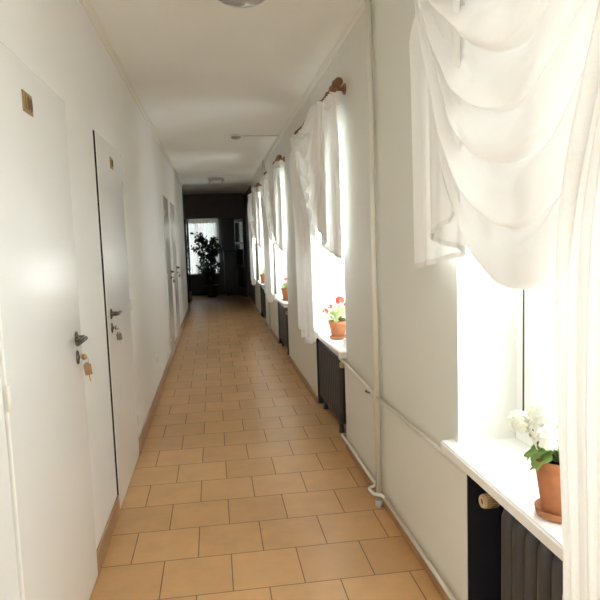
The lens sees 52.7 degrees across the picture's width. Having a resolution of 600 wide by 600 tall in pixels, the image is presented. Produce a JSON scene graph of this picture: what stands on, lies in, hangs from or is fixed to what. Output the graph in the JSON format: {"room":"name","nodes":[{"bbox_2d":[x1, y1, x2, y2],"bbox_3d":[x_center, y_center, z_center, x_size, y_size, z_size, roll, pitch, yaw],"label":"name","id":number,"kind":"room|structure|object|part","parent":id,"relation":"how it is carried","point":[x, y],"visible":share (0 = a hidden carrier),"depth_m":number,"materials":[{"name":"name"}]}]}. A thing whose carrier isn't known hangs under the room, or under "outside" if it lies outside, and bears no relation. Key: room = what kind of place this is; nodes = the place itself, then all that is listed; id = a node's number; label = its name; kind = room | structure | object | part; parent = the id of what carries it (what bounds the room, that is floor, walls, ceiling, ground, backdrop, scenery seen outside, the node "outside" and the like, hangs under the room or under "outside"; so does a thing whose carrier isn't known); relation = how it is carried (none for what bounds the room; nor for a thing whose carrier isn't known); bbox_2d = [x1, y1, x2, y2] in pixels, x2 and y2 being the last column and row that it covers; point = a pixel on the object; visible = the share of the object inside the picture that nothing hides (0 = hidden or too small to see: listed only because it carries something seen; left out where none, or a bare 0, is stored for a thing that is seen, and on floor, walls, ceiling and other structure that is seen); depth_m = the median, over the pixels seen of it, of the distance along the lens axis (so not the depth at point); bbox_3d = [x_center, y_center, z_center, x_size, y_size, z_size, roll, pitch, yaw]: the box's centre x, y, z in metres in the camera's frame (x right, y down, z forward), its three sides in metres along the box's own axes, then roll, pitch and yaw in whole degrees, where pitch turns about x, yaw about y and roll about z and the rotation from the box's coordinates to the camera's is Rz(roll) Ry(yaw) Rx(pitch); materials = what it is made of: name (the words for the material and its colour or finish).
{"room":"hotel corridor","nodes":[
{"label":"hotel corridor","id":0,"kind":"room"},
{"bbox_2d":[0,0,187,599],"bbox_3d":[-1.125,-0.174,3.272,0.180,2.590,18.400,-3,6,-8],"label":"wall","id":1,"kind":"structure","parent":0,"point":[56,40],"depth_m":2.95,"materials":[{"name":"paint"}]},
{"bbox_2d":[0,41,97,599],"bbox_3d":[-0.839,0.241,2.044,0.108,1.990,0.928,-3,6,-8],"label":"door","id":2,"kind":"structure","parent":1,"relation":"in","point":[42,373],"depth_m":1.93,"materials":[{"name":"white paint"}]},
{"bbox_3d":[-0.853,-0.615,1.893,0.005,0.064,0.100,-3,6,-8],"label":"number plate","id":3,"kind":"part","parent":2,"relation":"part of","materials":[{"name":"gold metal"}]},
{"bbox_3d":[-0.855,0.156,2.340,0.048,0.059,0.148,-3,6,-8],"label":"handle","id":4,"kind":"part","parent":2,"relation":"part of","materials":[{"name":"silver metal"}]},
{"bbox_2d":[80,354,92,380],"bbox_3d":[-0.851,0.270,2.411,0.045,0.114,0.014,-5,6,-26],"label":"ring","id":5,"kind":"object","parent":2,"relation":"hanging from","point":[87,367],"visible":1,"depth_m":2.41,"materials":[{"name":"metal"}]},
{"bbox_2d":[93,130,138,509],"bbox_3d":[-1.055,0.098,3.540,0.108,1.990,0.878,-3,6,-8],"label":"door","id":6,"kind":"structure","parent":1,"relation":"in","point":[109,184],"depth_m":3.42,"materials":[{"name":"white paint"}]},
{"bbox_3d":[-0.989,0.068,3.269,0.049,0.059,0.148,-3,6,-8],"label":"handle","id":7,"kind":"part","parent":6,"relation":"part of","materials":[{"name":"silver metal"}]},
{"bbox_2d":[114,325,121,342],"bbox_3d":[-0.971,0.184,3.230,0.043,0.099,0.014,-5,6,-26],"label":"ring","id":8,"kind":"object","parent":6,"relation":"hanging from","point":[119,335],"visible":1,"depth_m":3.23,"materials":[{"name":"silver metal"}]},
{"bbox_2d":[79,0,182,185],"bbox_3d":[-1.064,-1.450,3.158,0.034,0.034,18.400,-3,6,-8],"label":"trim","id":9,"kind":"structure","parent":1,"relation":"attached to","point":[87,5],"depth_m":3.95,"materials":[{"name":"white paint"}]},
{"bbox_2d":[96,307,188,575],"bbox_3d":[-0.989,1.059,3.409,0.013,0.100,18.400,-3,6,-8],"label":"baseboard","id":10,"kind":"structure","parent":1,"relation":"attached to","point":[105,540],"depth_m":3.18,"materials":[{"name":"tile"}]},
{"bbox_2d":[162,195,175,358],"bbox_3d":[-1.640,-0.289,7.594,0.108,1.990,0.783,-3,6,-8],"label":"door","id":11,"kind":"structure","parent":1,"relation":"in","point":[169,271],"depth_m":7.50,"materials":[{"name":"white paint"}]},
{"bbox_2d":[169,202,180,340],"bbox_3d":[-1.821,-0.410,8.851,0.108,1.990,0.813,-3,6,-8],"label":"door","id":12,"kind":"structure","parent":1,"relation":"in","point":[172,219],"depth_m":8.76,"materials":[{"name":"white paint"}]},
{"bbox_2d":[182,193,187,293],"bbox_3d":[-2.667,-1.167,13.671,0.100,2.590,2.720,-3,6,-8],"label":"wall","id":13,"kind":"structure","parent":0,"point":[182,193],"depth_m":14.25,"materials":[{"name":"paint"}]},
{"bbox_2d":[184,219,191,301],"bbox_3d":[-2.695,-0.955,14.571,0.148,1.970,0.680,-2,6,-5],"label":"door","id":14,"kind":"structure","parent":13,"relation":"in","point":[185,220],"depth_m":14.37,"materials":[{"name":"grey"}]},
{"bbox_2d":[184,193,248,296],"bbox_3d":[-2.074,-1.327,15.061,1.472,2.590,0.120,-3,6,-8],"label":"wall","id":15,"kind":"structure","parent":0,"point":[197,206],"depth_m":14.91,"materials":[{"name":"paint"}]},
{"bbox_2d":[189,193,241,195],"bbox_3d":[-2.068,-2.595,14.864,1.292,0.030,0.030,-3,6,-8],"label":"trim","id":16,"kind":"structure","parent":15,"relation":"attached to","point":[223,193],"depth_m":14.86,"materials":[{"name":"paint"}]},
{"bbox_2d":[191,217,243,295],"bbox_3d":[-2.346,-1.442,16.294,5.200,2.590,0.150,-3,6,-8],"label":"wall","id":17,"kind":"structure","parent":0,"point":[226,237],"depth_m":16.27,"materials":[{"name":"paint"}]},
{"bbox_2d":[188,218,219,272],"bbox_3d":[-2.744,-1.498,16.087,1.260,1.530,0.076,-3,6,-8],"label":"lace curtain","id":18,"kind":"object","parent":17,"relation":"hanging from","point":[208,227],"visible":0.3,"depth_m":16.10,"materials":[{"name":"grey fabric"}]},
{"bbox_2d":[191,271,219,275],"bbox_3d":[-2.742,-1.440,16.161,1.180,1.560,0.240,-3,6,-8],"label":"window","id":19,"kind":"structure","parent":17,"relation":"in","point":[194,273],"depth_m":16.27,"materials":[{"name":"white paint"}]},
{"bbox_2d":[90,0,360,194],"bbox_3d":[-0.532,-1.700,4.541,1.992,0.150,21.220,-3,6,-8],"label":"ceiling","id":20,"kind":"structure","parent":0,"point":[203,73],"depth_m":4.11,"materials":[{"name":"paint"}]},
{"bbox_2d":[208,177,223,183],"bbox_3d":[-1.565,-2.211,11.285,0.316,0.112,0.316,-3,6,-8],"label":"ceiling light","id":21,"kind":"object","parent":20,"relation":"attached to","point":[217,180],"visible":1,"depth_m":11.18,"materials":[{"name":"white glass"}]},
{"bbox_2d":[229,134,242,139],"bbox_3d":[-0.717,-1.821,6.776,0.154,0.044,0.154,-3,6,-8],"label":"smoke detector","id":22,"kind":"object","parent":20,"relation":"attached to","point":[232,136],"visible":1,"depth_m":6.73,"materials":[{"name":"white plastic"}]},
{"bbox_2d":[218,0,265,7],"bbox_3d":[-0.266,-1.398,2.756,0.316,0.112,0.316,-3,6,-8],"label":"ceiling light","id":23,"kind":"object","parent":20,"relation":"attached to","point":[232,3],"visible":1,"depth_m":2.77,"materials":[{"name":"white glass"}]},
{"bbox_2d":[243,135,278,135],"bbox_3d":[-0.437,-1.852,6.823,0.420,0.012,0.012,-3,6,-11],"label":"cable","id":24,"kind":"object","parent":20,"relation":"attached to","point":[243,135],"visible":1,"depth_m":6.82,"materials":[{"name":"white paint"}]},
{"bbox_2d":[90,294,443,599],"bbox_3d":[-0.714,0.956,5.443,5.200,0.120,22.550,-3,6,-8],"label":"floor","id":25,"kind":"structure","parent":0,"point":[242,486],"depth_m":3.34,"materials":[{"name":"tile"}]},
{"bbox_2d":[190,232,221,296],"bbox_3d":[-2.398,-0.923,15.672,0.829,1.686,0.680,-3,6,-8],"label":"potted ficus","id":26,"kind":"object","parent":25,"relation":"on","point":[208,268],"visible":1,"depth_m":15.59,"materials":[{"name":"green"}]},
{"bbox_2d":[205,285,218,296],"bbox_3d":[-2.281,-0.237,15.744,0.344,0.300,0.344,-3,6,-8],"label":"pot","id":27,"kind":"object","parent":25,"relation":"on","point":[212,290],"depth_m":15.63,"materials":[{"name":"grey"}]},
{"bbox_2d":[223,249,244,294],"bbox_3d":[-1.700,-0.741,16.074,0.640,1.195,0.480,-3,6,-8],"label":"base cabinet","id":28,"kind":"object","parent":25,"relation":"on","point":[230,270],"visible":0.8,"depth_m":15.85,"materials":[{"name":"black paint"}]},
{"bbox_3d":[-1.820,-0.732,15.854,0.291,1.070,0.022,-3,6,-8],"label":"door","id":29,"kind":"part","parent":28,"relation":"part of","materials":[{"name":"black paint"}]},
{"bbox_3d":[-1.524,-0.746,15.895,0.291,1.070,0.022,-3,6,-8],"label":"door","id":30,"kind":"part","parent":28,"relation":"part of","materials":[{"name":"black paint"}]},
{"bbox_2d":[261,287,265,317],"bbox_3d":[-0.570,0.066,10.761,0.192,0.575,0.973,-3,6,-8],"label":"radiator","id":31,"kind":"object","parent":25,"relation":"on","point":[263,303],"visible":0.25,"depth_m":10.70,"materials":[{"name":"grey metal"}]},
{"bbox_2d":[279,303,288,354],"bbox_3d":[-0.129,0.358,7.706,0.192,0.575,0.973,-3,6,-8],"label":"radiator","id":32,"kind":"object","parent":25,"relation":"on","point":[283,312],"visible":0.39,"depth_m":7.61,"materials":[{"name":"grey metal"}]},
{"bbox_2d":[319,340,345,432],"bbox_3d":[0.312,0.650,4.651,0.192,0.575,0.973,-3,6,-8],"label":"radiator","id":33,"kind":"object","parent":25,"relation":"on","point":[331,369],"visible":0.45,"depth_m":4.51,"materials":[{"name":"grey metal"}]},
{"bbox_2d":[479,493,562,599],"bbox_3d":[0.759,0.946,1.555,0.192,0.575,0.973,-3,6,-8],"label":"radiator","id":34,"kind":"object","parent":25,"relation":"on","point":[530,570],"visible":0.34,"depth_m":1.76,"materials":[{"name":"grey metal"}]},
{"bbox_3d":[0.624,0.655,1.975,0.068,0.045,0.045,-3,6,-8],"label":"thermostat knob","id":35,"kind":"part","parent":34,"relation":"part of","materials":[{"name":"beige plastic"}]},
{"bbox_2d":[244,0,515,599],"bbox_3d":[0.306,-0.382,4.838,0.321,2.590,21.120,-3,6,-8],"label":"wall","id":36,"kind":"structure","parent":0,"point":[447,329],"depth_m":2.68,"materials":[{"name":"paint"}]},
{"bbox_2d":[234,218,246,296],"bbox_3d":[-1.530,-1.094,15.553,0.148,1.970,0.720,-5,6,-24],"label":"door","id":37,"kind":"structure","parent":36,"relation":"in","point":[242,291],"depth_m":15.47,"materials":[{"name":"grey"}]},
{"bbox_2d":[256,280,264,287],"bbox_3d":[-0.574,-1.007,10.634,0.350,1.470,1.344,-3,6,-8],"label":"window","id":38,"kind":"structure","parent":36,"relation":"in","point":[257,281],"depth_m":10.40,"materials":[{"name":"white paint"}]},
{"bbox_2d":[262,160,270,332],"bbox_3d":[-0.563,-0.827,9.562,0.134,2.590,1.136,-2,6,-2],"label":"pipe","id":39,"kind":"object","parent":36,"relation":"attached to","point":[263,167],"visible":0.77,"depth_m":9.19,"materials":[{"name":"white metal"}]},
{"bbox_2d":[264,155,284,174],"bbox_3d":[-0.322,-1.620,7.364,0.104,0.068,1.796,-3,6,-8],"label":"curtain rod","id":40,"kind":"object","parent":36,"relation":"attached to","point":[278,157],"visible":0.48,"depth_m":6.65,"materials":[{"name":"brown wood"}]},
{"bbox_2d":[260,161,282,301],"bbox_3d":[-0.351,-0.806,7.446,0.129,1.697,1.559,-3,6,-8],"label":"curtain","id":41,"kind":"object","parent":40,"relation":"hanging from","point":[270,192],"visible":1,"depth_m":7.25,"materials":[{"name":"white fabric"}]},
{"bbox_3d":[-0.407,-0.799,7.713,0.090,1.625,1.018,-3,6,-8],"label":"long panel","id":42,"kind":"part","parent":41,"relation":"part of","materials":[{"name":"white fabric"}]},
{"bbox_2d":[274,294,287,307],"bbox_3d":[-0.133,-0.715,7.580,0.350,1.470,1.344,-3,6,-8],"label":"window","id":43,"kind":"structure","parent":36,"relation":"in","point":[278,297],"depth_m":7.44,"materials":[{"name":"white paint"}]},
{"bbox_2d":[243,0,372,193],"bbox_3d":[0.095,-1.638,4.627,0.034,0.034,21.000,-3,6,-8],"label":"trim","id":44,"kind":"structure","parent":36,"relation":"attached to","point":[359,11],"depth_m":4.19,"materials":[{"name":"white paint"}]},
{"bbox_2d":[294,77,345,134],"bbox_3d":[0.118,-1.328,4.310,0.104,0.068,1.796,-3,6,-8],"label":"curtain rod","id":45,"kind":"object","parent":36,"relation":"attached to","point":[336,85],"visible":0.43,"depth_m":3.60,"materials":[{"name":"brown wood"}]},
{"bbox_2d":[289,91,341,343],"bbox_3d":[0.090,-0.514,4.391,0.129,1.697,1.559,-3,6,-8],"label":"curtain","id":46,"kind":"object","parent":45,"relation":"hanging from","point":[314,162],"visible":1,"depth_m":4.20,"materials":[{"name":"white fabric"}]},
{"bbox_3d":[0.034,-0.508,4.659,0.090,1.625,1.018,-3,6,-8],"label":"long panel","id":47,"kind":"part","parent":46,"relation":"part of","materials":[{"name":"white fabric"}]},
{"bbox_2d":[317,151,347,358],"bbox_3d":[0.308,-0.423,4.525,0.350,1.470,1.344,-3,6,-8],"label":"window","id":48,"kind":"structure","parent":36,"relation":"in","point":[324,332],"depth_m":4.98,"materials":[{"name":"white paint"}]},
{"bbox_3d":[0.318,0.289,4.595,0.320,0.040,1.344,-3,6,-8],"label":"sill","id":49,"kind":"part","parent":48,"relation":"part of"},
{"bbox_2d":[329,335,345,339],"bbox_3d":[0.281,0.273,4.451,0.132,0.023,0.132,-3,6,-8],"label":"saucer","id":50,"kind":"object","parent":48,"relation":"on","point":[330,336],"visible":0.66,"depth_m":4.40,"materials":[{"name":"ceramic"}]},
{"bbox_2d":[322,296,345,336],"bbox_3d":[0.277,0.124,4.442,0.177,0.308,0.184,2,7,38],"label":"geranium","id":51,"kind":"object","parent":50,"relation":"on","point":[337,325],"visible":0.81,"depth_m":4.40,"materials":[{"name":"ceramic"}]},
{"bbox_2d":[328,319,345,336],"bbox_3d":[0.279,0.214,4.445,0.140,0.128,0.140,-3,6,-8],"label":"pot","id":52,"kind":"object","parent":50,"relation":"on","point":[337,327],"depth_m":4.40,"materials":[{"name":"ceramic"}]},
{"bbox_3d":[0.441,-0.449,4.542,0.080,1.430,1.274,-3,6,-8],"label":"frame","id":53,"kind":"part","parent":48,"relation":"part of","materials":[{"name":"white paint"}]},
{"bbox_3d":[0.378,-0.476,4.827,0.062,1.266,0.525,-3,6,-8],"label":"sash","id":54,"kind":"part","parent":48,"relation":"part of","materials":[{"name":"white paint"}]},
{"bbox_2d":[248,295,449,599],"bbox_3d":[0.195,0.890,4.883,0.013,0.060,21.000,-3,6,-8],"label":"baseboard","id":55,"kind":"structure","parent":36,"relation":"attached to","point":[430,574],"depth_m":3.07,"materials":[{"name":"tile"}]},
{"bbox_2d":[338,0,464,599],"bbox_3d":[0.420,-0.200,2.987,0.182,2.590,2.074,-3,6,-8],"label":"pipe","id":56,"kind":"object","parent":36,"relation":"attached to","point":[377,484],"visible":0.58,"depth_m":3.02,"materials":[{"name":"white metal"}]},
{"bbox_2d":[441,282,562,560],"bbox_3d":[0.749,-0.131,1.471,0.350,1.470,1.344,-3,6,-8],"label":"window","id":57,"kind":"structure","parent":36,"relation":"in","point":[500,467],"depth_m":2.00,"materials":[{"name":"white paint"}]},
{"bbox_3d":[0.758,0.581,1.540,0.320,0.040,1.344,-3,6,-8],"label":"sill","id":58,"kind":"part","parent":57,"relation":"part of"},
{"bbox_3d":[0.881,-0.157,1.487,0.080,1.430,1.274,-3,6,-8],"label":"frame","id":59,"kind":"part","parent":57,"relation":"part of","materials":[{"name":"white paint"}]},
{"bbox_3d":[0.819,-0.184,1.773,0.062,1.266,0.525,-3,6,-8],"label":"sash","id":60,"kind":"part","parent":57,"relation":"part of","materials":[{"name":"glass"}]},
{"bbox_2d":[534,498,561,523],"bbox_3d":[0.680,0.548,1.576,0.132,0.023,0.132,-3,6,-8],"label":"saucer","id":61,"kind":"object","parent":57,"relation":"on","point":[557,519],"visible":0.34,"depth_m":1.54,"materials":[{"name":"ceramic"}]},
{"bbox_2d":[507,401,561,516],"bbox_3d":[0.662,0.407,1.550,0.236,0.297,0.201,-3,6,-8],"label":"geranium","id":62,"kind":"object","parent":61,"relation":"on","point":[544,454],"visible":0.48,"depth_m":1.53,"materials":[{"name":"plant"}]},
{"bbox_2d":[535,453,561,516],"bbox_3d":[0.678,0.478,1.569,0.140,0.150,0.140,-3,6,-8],"label":"pot","id":63,"kind":"object","parent":61,"relation":"on","point":[548,475],"depth_m":1.53,"materials":[{"name":"ceramic"}]},
{"bbox_3d":[-0.763,-1.912,10.419,0.104,0.068,1.796,-3,6,-8],"label":"curtain rod","id":64,"kind":"object","parent":36,"relation":"attached to","visible":0},
{"bbox_2d":[247,187,260,284],"bbox_3d":[-0.792,-1.098,10.501,0.129,1.697,1.559,-3,6,-8],"label":"curtain","id":65,"kind":"object","parent":64,"relation":"hanging from","point":[253,210],"visible":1,"depth_m":10.31,"materials":[{"name":"white fabric"}]},
{"bbox_3d":[-0.848,-1.091,10.768,0.090,1.625,1.018,-3,6,-8],"label":"long panel","id":66,"kind":"part","parent":65,"relation":"part of","materials":[{"name":"white fabric"}]},
{"bbox_3d":[-0.154,-0.007,7.386,0.140,0.023,0.140,-3,6,-8],"label":"saucer","id":67,"kind":"object","parent":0,"visible":0},
{"bbox_2d":[281,277,287,298],"bbox_3d":[-0.158,-0.140,7.374,0.152,0.275,0.151,-3,6,-8],"label":"geranium","id":68,"kind":"object","parent":67,"relation":"on","point":[284,289],"visible":0.48,"depth_m":7.33,"materials":[{"name":"ceramic"}]},
{"bbox_2d":[281,287,287,298],"bbox_3d":[-0.157,-0.077,7.379,0.148,0.150,0.148,-3,6,-8],"label":"pot","id":69,"kind":"object","parent":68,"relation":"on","point":[284,289],"depth_m":7.33,"materials":[{"name":"ceramic"}]},
{"bbox_3d":[-0.616,-0.300,10.457,0.140,0.023,0.140,-3,6,-8],"label":"saucer","id":70,"kind":"object","parent":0,"visible":0},
{"bbox_2d":[260,267,264,281],"bbox_3d":[-0.620,-0.431,10.444,0.148,0.273,0.148,2,7,33],"label":"geranium","id":71,"kind":"object","parent":70,"relation":"on","point":[262,276],"visible":0.56,"depth_m":10.40,"materials":[{"name":"ceramic"}]},
{"bbox_2d":[260,274,264,281],"bbox_3d":[-0.618,-0.370,10.450,0.148,0.150,0.148,-3,6,-8],"label":"pot","id":72,"kind":"object","parent":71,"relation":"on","point":[262,276],"depth_m":10.39,"materials":[{"name":"ceramic"}]},
{"bbox_3d":[0.559,-1.036,1.255,0.104,0.068,1.796,-3,6,-8],"label":"curtain rod","id":73,"kind":"object","parent":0,"visible":0},
{"bbox_2d":[409,0,599,599],"bbox_3d":[0.519,-0.164,1.440,0.129,1.832,1.732,-3,6,-8],"label":"curtain","id":74,"kind":"object","parent":73,"relation":"hanging from","point":[505,94],"visible":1,"depth_m":1.32,"materials":[{"name":"white fabric"}]},
{"bbox_3d":[0.569,-0.088,0.975,0.090,1.760,0.466,-3,6,-8],"label":"long panel","id":75,"kind":"part","parent":74,"relation":"part of","materials":[{"name":"white fabric"}]}
]}

